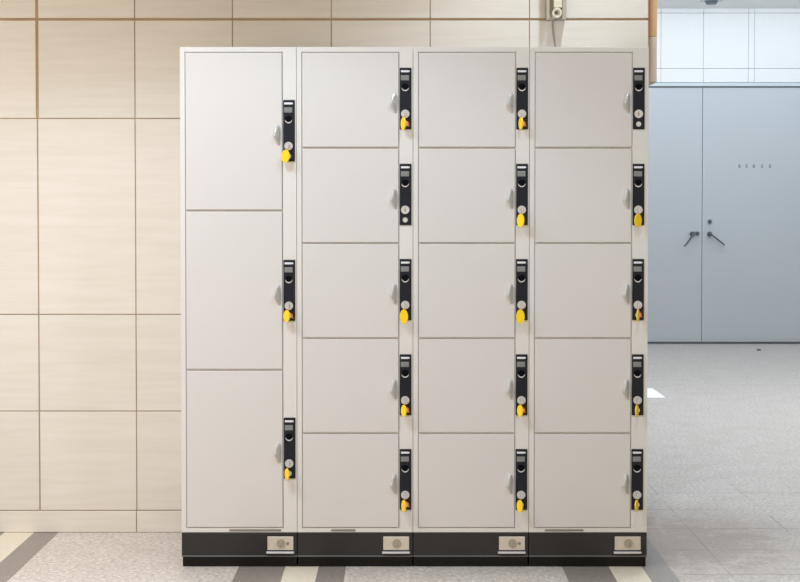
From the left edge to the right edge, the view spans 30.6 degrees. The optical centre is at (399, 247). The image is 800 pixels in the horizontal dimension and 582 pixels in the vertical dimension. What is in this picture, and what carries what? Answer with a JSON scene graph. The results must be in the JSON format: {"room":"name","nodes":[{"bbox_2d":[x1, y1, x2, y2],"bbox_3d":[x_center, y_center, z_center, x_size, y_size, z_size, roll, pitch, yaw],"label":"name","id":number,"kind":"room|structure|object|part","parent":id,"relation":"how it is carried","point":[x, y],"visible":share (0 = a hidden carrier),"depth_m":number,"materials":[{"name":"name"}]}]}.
{"room":"train station concourse","nodes":[
{"label":"train station concourse","id":0,"kind":"room"},
{"bbox_2d":[0,0,647,531],"bbox_3d":[-2.021,-0.485,6.055,6.046,3.280,0.300,0,2,0],"label":"wall","id":1,"kind":"structure","parent":0,"point":[88,262],"depth_m":5.91,"materials":[{"name":"beige tile"}]},
{"bbox_2d":[0,511,181,531],"bbox_3d":[-1.622,1.114,5.957,5.250,0.087,0.021,0,2,0],"label":"baseboard","id":2,"kind":"structure","parent":1,"relation":"attached to","point":[10,521],"depth_m":5.95,"materials":[{"name":"beige tile"}]},
{"bbox_2d":[546,0,565,46],"bbox_3d":[0.627,-1.004,5.860,0.079,0.427,0.061,0,2,0],"label":"wall fixture","id":3,"kind":"object","parent":1,"relation":"attached to","point":[555,9],"visible":0.99,"depth_m":5.85,"materials":[{"name":"metal"}]},
{"bbox_3d":[0.632,-1.080,5.857,0.033,0.235,0.042,0,2,0],"label":"plate","id":4,"kind":"part","parent":3,"relation":"part of","materials":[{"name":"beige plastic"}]},
{"bbox_2d":[0,344,799,581],"bbox_3d":[0.100,1.222,5.834,10.200,0.120,17.600,0,2,0],"label":"floor","id":5,"kind":"structure","parent":0,"point":[723,439],"depth_m":6.18,"materials":[{"name":"tile"}]},
{"bbox_2d":[180,47,297,565],"bbox_3d":[-0.590,0.213,5.618,0.424,1.906,0.603,0,2,0],"label":"locker","id":6,"kind":"object","parent":5,"relation":"on","point":[238,105],"visible":0.98,"depth_m":5.34,"materials":[{"name":"metal"}]},
{"bbox_3d":[-0.606,-0.426,5.328,0.351,0.571,0.007,0,2,0],"label":"door","id":7,"kind":"part","parent":6,"relation":"part of","materials":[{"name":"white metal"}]},
{"bbox_3d":[-0.606,0.155,5.343,0.351,0.576,0.007,0,2,0],"label":"door","id":8,"kind":"part","parent":6,"relation":"part of","materials":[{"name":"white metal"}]},
{"bbox_3d":[-0.606,0.738,5.359,0.351,0.576,0.007,0,2,0],"label":"door","id":9,"kind":"part","parent":6,"relation":"part of","materials":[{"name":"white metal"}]},
{"bbox_3d":[-0.451,0.171,5.329,0.025,0.073,0.026,0,2,0],"label":"handle","id":10,"kind":"part","parent":6,"relation":"part of","materials":[{"name":"metal"}]},
{"bbox_3d":[-0.451,-0.411,5.313,0.025,0.073,0.026,0,2,0],"label":"handle","id":11,"kind":"part","parent":6,"relation":"part of","materials":[{"name":"metal"}]},
{"bbox_3d":[-0.451,0.750,5.344,0.025,0.073,0.026,0,2,0],"label":"handle","id":12,"kind":"part","parent":6,"relation":"part of","materials":[{"name":"metal"}]},
{"bbox_3d":[-0.439,1.085,5.364,0.095,0.050,0.005,0,2,0],"label":"service plate","id":13,"kind":"part","parent":6,"relation":"part of","materials":[{"name":"metal"}]},
{"bbox_2d":[281,144,289,162],"bbox_3d":[-0.416,-0.344,5.308,0.031,0.069,0.023,0,2,0],"label":"key","id":14,"kind":"object","parent":6,"relation":"attached to","point":[285,155],"visible":1,"depth_m":5.30,"materials":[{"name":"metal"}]},
{"bbox_2d":[283,304,289,321],"bbox_3d":[-0.406,0.237,5.321,0.031,0.065,0.022,1,2,41],"label":"key","id":15,"kind":"object","parent":6,"relation":"attached to","point":[286,315],"visible":1,"depth_m":5.31,"materials":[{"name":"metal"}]},
{"bbox_2d":[285,463,288,480],"bbox_3d":[-0.406,0.816,5.333,0.020,0.065,0.029,-1,2,-33],"label":"key","id":16,"kind":"object","parent":6,"relation":"in","point":[286,470],"visible":1,"depth_m":5.33,"materials":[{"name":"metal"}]},
{"bbox_3d":[-0.405,0.155,5.348,0.043,0.224,0.020,0,2,0],"label":"lock plate","id":17,"kind":"part","parent":6,"relation":"part of","materials":[{"name":"black plastic"}]},
{"bbox_3d":[-0.405,-0.428,5.333,0.043,0.224,0.020,0,2,0],"label":"lock plate","id":18,"kind":"part","parent":6,"relation":"part of","materials":[{"name":"black plastic"}]},
{"bbox_3d":[-0.405,0.734,5.363,0.043,0.224,0.020,0,2,0],"label":"lock plate","id":19,"kind":"part","parent":6,"relation":"part of","materials":[{"name":"black plastic"}]},
{"bbox_2d":[297,47,412,565],"bbox_3d":[-0.165,0.213,5.618,0.424,1.906,0.603,0,2,0],"label":"locker","id":20,"kind":"object","parent":5,"relation":"on","point":[355,156],"visible":1,"depth_m":5.34,"materials":[{"name":"metal"}]},
{"bbox_3d":[-0.181,-0.191,5.334,0.351,0.341,0.007,0,2,0],"label":"door","id":21,"kind":"part","parent":20,"relation":"part of","materials":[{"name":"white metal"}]},
{"bbox_3d":[-0.181,-0.540,5.325,0.351,0.342,0.007,0,2,0],"label":"door","id":22,"kind":"part","parent":20,"relation":"part of","materials":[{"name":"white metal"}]},
{"bbox_3d":[-0.181,0.854,5.362,0.351,0.343,0.007,0,2,0],"label":"door","id":23,"kind":"part","parent":20,"relation":"part of","materials":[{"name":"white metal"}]},
{"bbox_3d":[-0.181,0.505,5.353,0.351,0.342,0.007,0,2,0],"label":"door","id":24,"kind":"part","parent":20,"relation":"part of","materials":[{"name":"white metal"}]},
{"bbox_3d":[-0.181,0.156,5.343,0.351,0.341,0.007,0,2,0],"label":"door","id":25,"kind":"part","parent":20,"relation":"part of","materials":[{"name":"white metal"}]},
{"bbox_3d":[-0.026,0.866,5.347,0.025,0.073,0.026,0,2,0],"label":"handle","id":26,"kind":"part","parent":20,"relation":"part of","materials":[{"name":"metal"}]},
{"bbox_3d":[-0.026,0.518,5.338,0.025,0.073,0.026,0,2,0],"label":"handle","id":27,"kind":"part","parent":20,"relation":"part of","materials":[{"name":"metal"}]},
{"bbox_3d":[-0.026,0.169,5.328,0.025,0.073,0.026,0,2,0],"label":"handle","id":28,"kind":"part","parent":20,"relation":"part of","materials":[{"name":"metal"}]},
{"bbox_3d":[-0.026,-0.179,5.319,0.025,0.073,0.026,0,2,0],"label":"handle","id":29,"kind":"part","parent":20,"relation":"part of","materials":[{"name":"metal"}]},
{"bbox_3d":[-0.026,-0.528,5.310,0.025,0.073,0.026,0,2,0],"label":"handle","id":30,"kind":"part","parent":20,"relation":"part of","materials":[{"name":"metal"}]},
{"bbox_3d":[-0.014,1.085,5.364,0.095,0.050,0.005,0,2,0],"label":"service plate","id":31,"kind":"part","parent":20,"relation":"part of","materials":[{"name":"metal"}]},
{"bbox_2d":[401,112,405,129],"bbox_3d":[0.018,-0.462,5.300,0.020,0.067,0.029,-1,2,-33],"label":"key","id":32,"kind":"object","parent":20,"relation":"in","point":[403,121],"visible":1,"depth_m":5.29,"materials":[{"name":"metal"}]},
{"bbox_2d":[401,494,405,512],"bbox_3d":[0.019,0.933,5.336,0.018,0.067,0.030,-1,2,-30],"label":"key","id":33,"kind":"object","parent":20,"relation":"in","point":[403,504],"visible":1,"depth_m":5.33,"materials":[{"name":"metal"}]},
{"bbox_2d":[400,303,407,323],"bbox_3d":[0.014,0.239,5.323,0.031,0.074,0.023,0,2,0],"label":"key","id":34,"kind":"object","parent":20,"relation":"attached to","point":[403,314],"visible":1,"depth_m":5.31,"materials":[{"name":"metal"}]},
{"bbox_2d":[401,399,406,416],"bbox_3d":[0.020,0.584,5.328,0.020,0.065,0.029,-1,2,-38],"label":"key","id":35,"kind":"object","parent":20,"relation":"in","point":[403,408],"visible":1,"depth_m":5.32,"materials":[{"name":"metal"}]},
{"bbox_3d":[0.020,0.849,5.366,0.043,0.224,0.020,0,2,0],"label":"lock plate","id":36,"kind":"part","parent":20,"relation":"part of","materials":[{"name":"black plastic"}]},
{"bbox_3d":[0.020,0.501,5.357,0.043,0.224,0.020,0,2,0],"label":"lock plate","id":37,"kind":"part","parent":20,"relation":"part of","materials":[{"name":"black plastic"}]},
{"bbox_3d":[0.020,0.152,5.348,0.043,0.224,0.020,0,2,0],"label":"lock plate","id":38,"kind":"part","parent":20,"relation":"part of","materials":[{"name":"black plastic"}]},
{"bbox_3d":[0.020,-0.196,5.339,0.043,0.224,0.020,0,2,0],"label":"lock plate","id":39,"kind":"part","parent":20,"relation":"part of","materials":[{"name":"black plastic"}]},
{"bbox_3d":[0.020,-0.545,5.330,0.043,0.224,0.020,0,2,0],"label":"lock plate","id":40,"kind":"part","parent":20,"relation":"part of","materials":[{"name":"black plastic"}]},
{"bbox_2d":[413,47,529,565],"bbox_3d":[0.260,0.213,5.618,0.424,1.906,0.603,0,2,0],"label":"locker","id":41,"kind":"object","parent":5,"relation":"on","point":[471,152],"visible":0.98,"depth_m":5.34,"materials":[{"name":"metal"}]},
{"bbox_3d":[0.244,0.854,5.362,0.351,0.343,0.007,0,2,0],"label":"door","id":42,"kind":"part","parent":41,"relation":"part of","materials":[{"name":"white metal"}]},
{"bbox_3d":[0.244,0.505,5.353,0.351,0.342,0.007,0,2,0],"label":"door","id":43,"kind":"part","parent":41,"relation":"part of","materials":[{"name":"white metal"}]},
{"bbox_3d":[0.244,0.156,5.343,0.351,0.341,0.007,0,2,0],"label":"door","id":44,"kind":"part","parent":41,"relation":"part of","materials":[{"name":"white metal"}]},
{"bbox_3d":[0.244,-0.191,5.334,0.351,0.341,0.007,0,2,0],"label":"door","id":45,"kind":"part","parent":41,"relation":"part of","materials":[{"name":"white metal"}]},
{"bbox_3d":[0.244,-0.540,5.325,0.351,0.342,0.007,0,2,0],"label":"door","id":46,"kind":"part","parent":41,"relation":"part of","materials":[{"name":"grey metal"}]},
{"bbox_3d":[0.399,0.866,5.347,0.025,0.073,0.026,0,2,0],"label":"handle","id":47,"kind":"part","parent":41,"relation":"part of","materials":[{"name":"metal"}]},
{"bbox_3d":[0.399,0.518,5.338,0.025,0.073,0.026,0,2,0],"label":"handle","id":48,"kind":"part","parent":41,"relation":"part of","materials":[{"name":"metal"}]},
{"bbox_3d":[0.399,0.169,5.328,0.025,0.073,0.026,0,2,0],"label":"handle","id":49,"kind":"part","parent":41,"relation":"part of","materials":[{"name":"metal"}]},
{"bbox_3d":[0.399,-0.179,5.319,0.025,0.073,0.026,0,2,0],"label":"handle","id":50,"kind":"part","parent":41,"relation":"part of","materials":[{"name":"metal"}]},
{"bbox_3d":[0.399,-0.528,5.310,0.025,0.073,0.026,0,2,0],"label":"handle","id":51,"kind":"part","parent":41,"relation":"part of","materials":[{"name":"metal"}]},
{"bbox_3d":[0.411,1.085,5.364,0.095,0.050,0.005,0,2,0],"label":"service plate","id":52,"kind":"part","parent":41,"relation":"part of","materials":[{"name":"metal"}]},
{"bbox_2d":[517,494,522,512],"bbox_3d":[0.444,0.933,5.338,0.021,0.067,0.029,-1,2,-41],"label":"key","id":53,"kind":"object","parent":41,"relation":"in","point":[519,503],"visible":1,"depth_m":5.33,"materials":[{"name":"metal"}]},
{"bbox_2d":[517,399,522,416],"bbox_3d":[0.444,0.584,5.328,0.021,0.065,0.029,-1,2,-37],"label":"key","id":54,"kind":"object","parent":41,"relation":"in","point":[519,408],"visible":1,"depth_m":5.32,"materials":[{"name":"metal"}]},
{"bbox_2d":[516,304,524,323],"bbox_3d":[0.438,0.239,5.323,0.031,0.074,0.023,0,2,0],"label":"key","id":55,"kind":"object","parent":41,"relation":"attached to","point":[520,316],"visible":1,"depth_m":5.31,"materials":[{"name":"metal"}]},
{"bbox_2d":[518,112,522,129],"bbox_3d":[0.439,-0.463,5.299,0.016,0.065,0.035,0,2,0],"label":"key","id":56,"kind":"object","parent":41,"relation":"in","point":[520,123],"visible":1,"depth_m":5.29,"materials":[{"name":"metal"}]},
{"bbox_2d":[517,208,524,226],"bbox_3d":[0.444,-0.111,5.312,0.031,0.071,0.023,1,2,37],"label":"key","id":57,"kind":"object","parent":41,"relation":"attached to","point":[520,219],"visible":1,"depth_m":5.30,"materials":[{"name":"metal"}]},
{"bbox_3d":[0.446,0.849,5.366,0.043,0.224,0.020,0,2,0],"label":"lock plate","id":58,"kind":"part","parent":41,"relation":"part of","materials":[{"name":"black plastic"}]},
{"bbox_3d":[0.446,0.501,5.357,0.043,0.224,0.020,0,2,0],"label":"lock plate","id":59,"kind":"part","parent":41,"relation":"part of","materials":[{"name":"black plastic"}]},
{"bbox_3d":[0.446,0.152,5.348,0.043,0.224,0.020,0,2,0],"label":"lock plate","id":60,"kind":"part","parent":41,"relation":"part of","materials":[{"name":"black plastic"}]},
{"bbox_3d":[0.446,-0.196,5.339,0.043,0.224,0.020,0,2,0],"label":"lock plate","id":61,"kind":"part","parent":41,"relation":"part of","materials":[{"name":"black plastic"}]},
{"bbox_3d":[0.446,-0.545,5.330,0.043,0.224,0.020,0,2,0],"label":"lock plate","id":62,"kind":"part","parent":41,"relation":"part of","materials":[{"name":"black plastic"}]},
{"bbox_2d":[528,47,648,565],"bbox_3d":[0.690,0.213,5.618,0.433,1.906,0.603,0,2,0],"label":"locker","id":63,"kind":"object","parent":5,"relation":"on","point":[589,106],"visible":0.98,"depth_m":5.34,"materials":[{"name":"metal"}]},
{"bbox_3d":[0.670,0.854,5.362,0.351,0.343,0.007,0,2,0],"label":"door","id":64,"kind":"part","parent":63,"relation":"part of","materials":[{"name":"grey metal"}]},
{"bbox_3d":[0.670,0.505,5.353,0.351,0.342,0.007,0,2,0],"label":"door","id":65,"kind":"part","parent":63,"relation":"part of","materials":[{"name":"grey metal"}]},
{"bbox_3d":[0.670,0.156,5.343,0.351,0.341,0.007,0,2,0],"label":"door","id":66,"kind":"part","parent":63,"relation":"part of","materials":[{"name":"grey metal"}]},
{"bbox_3d":[0.670,-0.191,5.334,0.351,0.341,0.007,0,2,0],"label":"door","id":67,"kind":"part","parent":63,"relation":"part of","materials":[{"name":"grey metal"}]},
{"bbox_3d":[0.670,-0.540,5.325,0.351,0.342,0.007,0,2,0],"label":"door","id":68,"kind":"part","parent":63,"relation":"part of","materials":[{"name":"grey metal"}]},
{"bbox_3d":[0.825,0.866,5.347,0.025,0.073,0.026,0,2,0],"label":"handle","id":69,"kind":"part","parent":63,"relation":"part of","materials":[{"name":"metal"}]},
{"bbox_3d":[0.825,0.518,5.338,0.025,0.073,0.026,0,2,0],"label":"handle","id":70,"kind":"part","parent":63,"relation":"part of","materials":[{"name":"metal"}]},
{"bbox_3d":[0.825,0.169,5.328,0.025,0.073,0.026,0,2,0],"label":"handle","id":71,"kind":"part","parent":63,"relation":"part of","materials":[{"name":"metal"}]},
{"bbox_3d":[0.825,-0.179,5.319,0.025,0.073,0.026,0,2,0],"label":"handle","id":72,"kind":"part","parent":63,"relation":"part of","materials":[{"name":"metal"}]},
{"bbox_3d":[0.825,-0.528,5.310,0.025,0.073,0.026,0,2,0],"label":"handle","id":73,"kind":"part","parent":63,"relation":"part of","materials":[{"name":"metal"}]},
{"bbox_3d":[0.837,1.085,5.364,0.095,0.050,0.005,0,2,0],"label":"service plate","id":74,"kind":"part","parent":63,"relation":"part of","materials":[{"name":"metal"}]},
{"bbox_2d":[635,399,638,416],"bbox_3d":[0.867,0.584,5.326,0.010,0.065,0.036,1,2,22],"label":"key","id":75,"kind":"object","parent":63,"relation":"attached to","point":[637,406],"visible":1,"depth_m":5.32,"materials":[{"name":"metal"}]},
{"bbox_2d":[635,494,638,511],"bbox_3d":[0.867,0.931,5.335,0.010,0.063,0.036,1,2,22],"label":"key","id":76,"kind":"object","parent":63,"relation":"attached to","point":[636,501],"visible":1,"depth_m":5.33,"materials":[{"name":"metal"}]},
{"bbox_3d":[0.871,0.849,5.366,0.043,0.224,0.020,0,2,0],"label":"lock plate","id":77,"kind":"part","parent":63,"relation":"part of","materials":[{"name":"black plastic"}]},
{"bbox_2d":[634,208,641,226],"bbox_3d":[0.862,-0.111,5.311,0.031,0.071,0.019,-1,2,-27],"label":"key","id":78,"kind":"object","parent":63,"relation":"in","point":[637,220],"visible":1,"depth_m":5.30,"materials":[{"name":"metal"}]},
{"bbox_2d":[636,303,639,321],"bbox_3d":[0.868,0.235,5.317,0.009,0.067,0.036,0,2,17],"label":"key","id":79,"kind":"object","parent":63,"relation":"attached to","point":[638,312],"visible":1,"depth_m":5.31,"materials":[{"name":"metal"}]},
{"bbox_3d":[0.871,0.501,5.357,0.043,0.224,0.020,0,2,0],"label":"lock plate","id":80,"kind":"part","parent":63,"relation":"part of","materials":[{"name":"black plastic"}]},
{"bbox_3d":[0.871,0.152,5.348,0.043,0.224,0.020,0,2,0],"label":"lock plate","id":81,"kind":"part","parent":63,"relation":"part of","materials":[{"name":"black plastic"}]},
{"bbox_3d":[0.871,-0.196,5.339,0.043,0.224,0.020,0,2,0],"label":"lock plate","id":82,"kind":"part","parent":63,"relation":"part of","materials":[{"name":"black plastic"}]},
{"bbox_3d":[0.871,-0.545,5.330,0.043,0.224,0.020,0,2,0],"label":"lock plate","id":83,"kind":"part","parent":63,"relation":"part of","materials":[{"name":"black plastic"}]},
{"bbox_2d":[647,388,664,397],"bbox_3d":[1.526,1.038,10.446,0.652,0.006,0.530,0,2,0],"label":"sheet","id":84,"kind":"object","parent":5,"relation":"on","point":[651,393],"visible":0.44,"depth_m":10.34,"materials":[{"name":"white paper"}]},
{"bbox_2d":[648,8,799,342],"bbox_3d":[2.951,-0.703,14.386,4.499,3.280,0.200,0,2,0],"label":"wall","id":85,"kind":"structure","parent":0,"point":[695,45],"depth_m":14.25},
{"bbox_2d":[648,88,702,341],"bbox_3d":[2.444,-0.322,14.290,1.026,2.491,0.114,0,2,0],"label":"door","id":86,"kind":"structure","parent":85,"relation":"in","point":[675,114],"depth_m":14.30,"materials":[{"name":"metal"}]},
{"bbox_3d":[2.832,-0.089,14.273,0.115,0.145,0.068,0,2,0],"label":"handle","id":87,"kind":"part","parent":86,"relation":"part of","materials":[{"name":"metal"}]},
{"bbox_2d":[648,343,799,343],"bbox_3d":[2.991,0.934,14.314,4.019,0.012,0.025,0,2,0],"label":"trim","id":88,"kind":"structure","parent":85,"relation":"attached to","point":[648,343],"depth_m":14.30,"materials":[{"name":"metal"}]},
{"bbox_2d":[649,83,799,86],"bbox_3d":[2.959,-0.338,14.319,2.180,2.555,0.075,0,2,0],"label":"trim","id":89,"kind":"structure","parent":85,"relation":"attached to","point":[654,84],"depth_m":14.25,"materials":[{"name":"paint"}]},
{"bbox_2d":[701,88,799,341],"bbox_3d":[3.474,-0.322,14.290,1.026,2.491,0.114,0,2,0],"label":"door","id":90,"kind":"structure","parent":85,"relation":"in","point":[750,281],"depth_m":14.30,"materials":[{"name":"metal"}]},
{"bbox_3d":[3.092,-0.092,14.273,0.170,0.140,0.068,0,2,0],"label":"handle","id":91,"kind":"part","parent":90,"relation":"part of","materials":[{"name":"metal"}]},
{"bbox_2d":[657,0,799,7],"bbox_3d":[0.100,-2.192,5.745,10.200,0.150,17.600,0,2,0],"label":"ceiling","id":92,"kind":"structure","parent":0,"point":[660,3],"depth_m":13.99,"materials":[{"name":"paint"}]},
{"bbox_2d":[648,0,656,85],"bbox_3d":[1.029,-1.404,6.061,0.052,1.443,0.160,0,2,0],"label":"board","id":93,"kind":"object","parent":92,"relation":"hanging from","point":[652,4],"visible":0.52,"depth_m":6.00,"materials":[{"name":"beige wood"}]},
{"bbox_3d":[1.029,-1.498,6.059,0.052,1.255,0.160,0,2,0],"label":"panel","id":94,"kind":"part","parent":93,"relation":"part of","materials":[{"name":"beige wood"}]},
{"bbox_3d":[1.029,-0.776,6.078,0.052,0.188,0.160,0,2,0],"label":"panel","id":95,"kind":"part","parent":93,"relation":"part of","materials":[{"name":"brown wood"}]},
{"bbox_2d":[700,0,721,4],"bbox_3d":[2.899,-2.295,13.595,0.200,0.054,0.200,0,2,0],"label":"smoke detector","id":96,"kind":"object","parent":92,"relation":"attached to","point":[708,2],"visible":1,"depth_m":13.56,"materials":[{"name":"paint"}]}
]}

